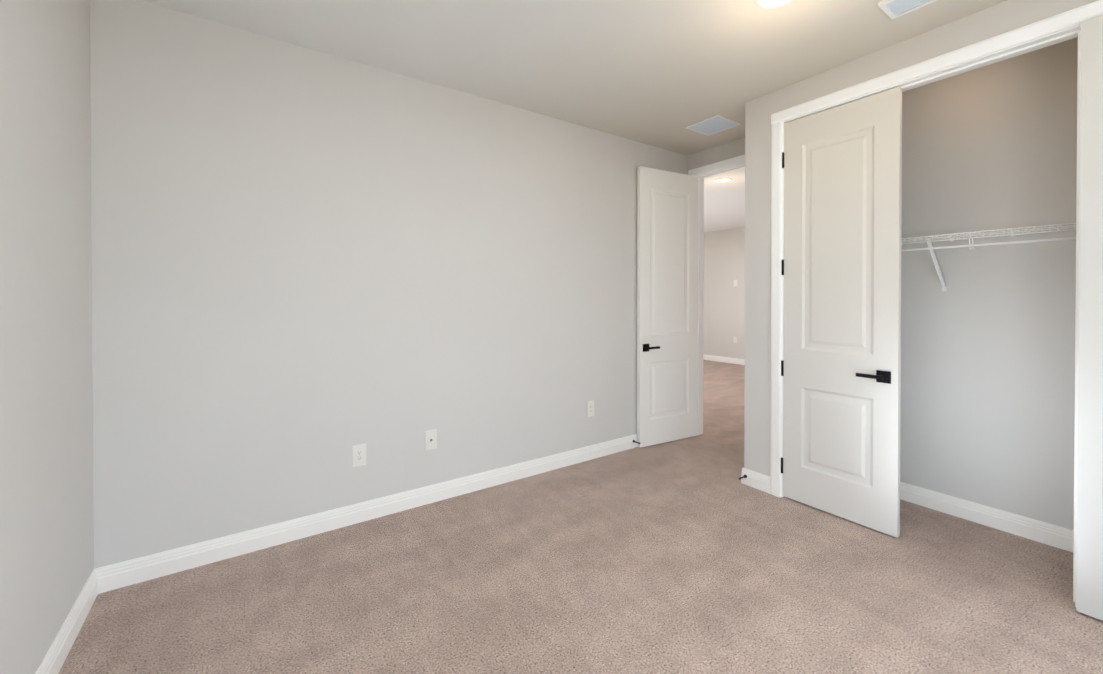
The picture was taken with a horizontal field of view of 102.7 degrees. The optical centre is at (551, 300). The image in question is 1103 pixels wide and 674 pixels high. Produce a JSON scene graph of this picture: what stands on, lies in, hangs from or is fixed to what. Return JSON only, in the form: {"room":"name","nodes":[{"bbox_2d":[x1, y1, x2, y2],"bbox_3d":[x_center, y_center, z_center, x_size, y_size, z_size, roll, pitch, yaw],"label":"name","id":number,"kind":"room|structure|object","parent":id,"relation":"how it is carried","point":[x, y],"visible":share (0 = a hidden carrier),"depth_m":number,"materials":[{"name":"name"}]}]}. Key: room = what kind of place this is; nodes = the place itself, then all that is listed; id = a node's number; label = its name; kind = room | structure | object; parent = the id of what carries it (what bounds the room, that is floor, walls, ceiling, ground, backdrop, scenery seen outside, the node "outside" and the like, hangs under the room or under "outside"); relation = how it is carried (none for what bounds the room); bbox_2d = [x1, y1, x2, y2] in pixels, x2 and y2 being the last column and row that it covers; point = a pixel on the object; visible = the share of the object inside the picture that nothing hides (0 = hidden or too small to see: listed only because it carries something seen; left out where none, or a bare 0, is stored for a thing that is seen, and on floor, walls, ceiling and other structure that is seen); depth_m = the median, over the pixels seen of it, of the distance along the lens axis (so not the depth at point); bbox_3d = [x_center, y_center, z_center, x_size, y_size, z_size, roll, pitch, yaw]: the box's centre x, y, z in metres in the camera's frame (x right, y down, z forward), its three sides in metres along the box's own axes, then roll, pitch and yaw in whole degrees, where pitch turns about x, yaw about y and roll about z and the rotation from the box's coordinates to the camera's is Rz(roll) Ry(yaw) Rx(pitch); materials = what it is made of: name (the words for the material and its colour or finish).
{"room":"empty bedroom","nodes":[
{"label":"empty bedroom","id":0,"kind":"room"},
{"bbox_2d":[0,0,93,673],"bbox_3d":[-0.924,-0.029,0.252,0.115,2.686,4.283,0,1,-35],"label":"wall","id":1,"kind":"structure","parent":0,"point":[46,486],"depth_m":1.48,"materials":[{"name":"beige paint"}]},
{"bbox_2d":[36,569,97,673],"bbox_3d":[-0.870,1.258,0.299,0.015,0.110,4.053,0,1,-35],"label":"baseboard","id":2,"kind":"structure","parent":1,"relation":"attached to","point":[58,651],"depth_m":1.66,"materials":[{"name":"white paint"}]},
{"bbox_2d":[90,0,686,568],"bbox_3d":[-0.346,-0.051,3.191,4.187,2.686,0.115,0,1,-35],"label":"wall","id":3,"kind":"structure","parent":0,"point":[310,268],"depth_m":2.47,"materials":[{"name":"beige paint"}]},
{"bbox_2d":[352,444,365,466],"bbox_3d":[-1.125,0.907,2.581,0.076,0.124,0.008,0,1,-35],"label":"electrical outlet","id":4,"kind":"object","parent":3,"relation":"attached to","point":[358,455],"visible":1,"depth_m":2.58,"materials":[{"name":"white plastic"}]},
{"bbox_2d":[95,434,636,593],"bbox_3d":[-0.356,1.238,3.114,4.072,0.110,0.015,0,1,-35],"label":"baseboard","id":5,"kind":"structure","parent":3,"relation":"attached to","point":[134,571],"depth_m":2.47,"materials":[{"name":"white paint"}]},
{"bbox_2d":[425,429,436,450],"bbox_3d":[-0.770,0.893,2.823,0.076,0.124,0.015,0,1,-35],"label":"outlet","id":6,"kind":"object","parent":3,"relation":"attached to","point":[430,439],"visible":1,"depth_m":2.82,"materials":[{"name":"white plastic"}]},
{"bbox_2d":[587,401,593,416],"bbox_3d":[0.318,0.880,3.583,0.076,0.124,0.008,0,1,-35],"label":"electrical outlet","id":7,"kind":"object","parent":3,"relation":"attached to","point":[590,408],"visible":1,"depth_m":3.58,"materials":[{"name":"white plastic"}]},
{"bbox_2d":[141,0,1006,232],"bbox_3d":[1.304,-1.454,4.618,8.767,0.100,8.930,0,1,-35],"label":"ceiling","id":8,"kind":"structure","parent":0,"point":[662,74],"depth_m":2.41,"materials":[{"name":"white paint"}]},
{"bbox_2d":[685,115,740,135],"bbox_3d":[1.287,-1.392,3.510,0.300,0.008,0.300,0,1,-35],"label":"vent panel","id":9,"kind":"object","parent":8,"relation":"attached to","point":[713,125],"visible":1,"depth_m":3.49,"materials":[{"name":"white metal"}]},
{"bbox_2d":[714,178,731,182],"bbox_3d":[2.001,-1.403,5.138,0.192,0.008,0.192,0,1,-35],"label":"recessed light","id":10,"kind":"object","parent":8,"relation":"in","point":[719,180],"visible":1,"depth_m":5.14,"materials":[{"name":"white"}]},
{"bbox_2d":[755,0,792,8],"bbox_3d":[1.023,-1.380,1.988,0.192,0.008,0.192,0,1,-35],"label":"recessed light","id":11,"kind":"object","parent":8,"relation":"in","point":[767,4],"visible":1,"depth_m":2.05,"materials":[{"name":"white"}]},
{"bbox_2d":[878,0,936,19],"bbox_3d":[1.696,-1.379,1.957,0.180,0.012,0.360,0,1,-35],"label":"ceiling vent","id":12,"kind":"object","parent":8,"relation":"in","point":[892,9],"visible":1,"depth_m":2.06,"materials":[{"name":"white metal"}]},
{"bbox_2d":[59,360,1102,673],"bbox_3d":[1.304,1.312,4.638,8.767,0.060,8.930,0,1,-35],"label":"floor","id":13,"kind":"structure","parent":0,"point":[693,554],"depth_m":1.97,"materials":[{"name":"carpet"}]},
{"bbox_2d":[703,227,744,358],"bbox_3d":[4.173,-0.086,8.081,0.115,2.686,6.530,0,1,-35],"label":"wall","id":14,"kind":"structure","parent":0,"point":[724,299],"depth_m":8.94,"materials":[{"name":"beige paint"}]},
{"bbox_2d":[703,354,744,364],"bbox_3d":[4.120,1.203,8.053,0.015,0.110,6.300,0,1,-35],"label":"baseboard","id":15,"kind":"structure","parent":14,"relation":"attached to","point":[724,359],"depth_m":8.93,"materials":[{"name":"white paint"}]},
{"bbox_2d":[687,37,1077,529],"bbox_3d":[2.515,-0.047,2.640,0.115,2.686,4.053,0,1,-35],"label":"wall","id":16,"kind":"structure","parent":0,"point":[987,410],"depth_m":2.52,"materials":[{"name":"beige paint"}]},
{"bbox_2d":[637,166,697,447],"bbox_3d":[1.064,0.056,4.007,0.711,2.438,0.121,0,1,-35],"label":"entry door","id":17,"kind":"structure","parent":16,"relation":"in","point":[667,306],"depth_m":3.97,"materials":[{"name":"white paint"}]},
{"bbox_2d":[688,154,744,434],"bbox_3d":[1.617,0.020,3.934,0.151,2.535,0.852,0,1,-35],"label":"door frame","id":18,"kind":"structure","parent":16,"relation":"attached to","point":[700,288],"depth_m":4.21,"materials":[{"name":"white paint"}]},
{"bbox_2d":[900,482,1073,551],"bbox_3d":[2.419,1.241,2.675,0.015,0.110,1.704,0,1,-35],"label":"baseboard","id":19,"kind":"structure","parent":16,"relation":"attached to","point":[1037,531],"depth_m":2.52,"materials":[{"name":"white paint"}]},
{"bbox_2d":[901,222,1075,290],"bbox_3d":[2.297,-0.216,2.579,0.312,0.320,1.695,0,1,-35],"label":"wire closet shelf","id":20,"kind":"object","parent":16,"relation":"attached to","point":[929,241],"visible":0.5,"depth_m":2.39,"materials":[{"name":"white metal"}]},
{"bbox_2d":[744,0,1097,475],"bbox_3d":[2.287,-0.041,1.883,0.115,2.686,3.069,0,1,-35],"label":"wall","id":21,"kind":"structure","parent":0,"point":[996,20],"depth_m":2.97,"materials":[{"name":"beige paint"}]},
{"bbox_2d":[741,467,769,493],"bbox_3d":[1.409,1.239,3.041,0.015,0.110,0.208,0,1,-35],"label":"baseboard","id":22,"kind":"structure","parent":21,"relation":"attached to","point":[757,480],"depth_m":3.03,"materials":[{"name":"white paint"}]},
{"bbox_2d":[781,87,901,537],"bbox_3d":[1.687,0.066,2.634,0.087,2.438,0.630,0,1,-35],"label":"closet door","id":23,"kind":"structure","parent":21,"relation":"in","point":[841,273],"depth_m":2.60,"materials":[{"name":"white paint"}]},
{"bbox_2d":[770,0,1102,606],"bbox_3d":[1.920,0.059,2.411,0.115,2.478,1.282,0,1,-35],"label":"door frame","id":24,"kind":"structure","parent":21,"relation":"attached to","point":[1040,43],"depth_m":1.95,"materials":[{"name":"white paint"}]},
{"bbox_2d":[1076,15,1102,620],"bbox_3d":[2.381,0.073,1.587,0.054,2.438,0.622,0,1,-35],"label":"closet door","id":25,"kind":"structure","parent":21,"relation":"in","point":[1089,590],"depth_m":1.80,"materials":[{"name":"white paint"}]}
]}

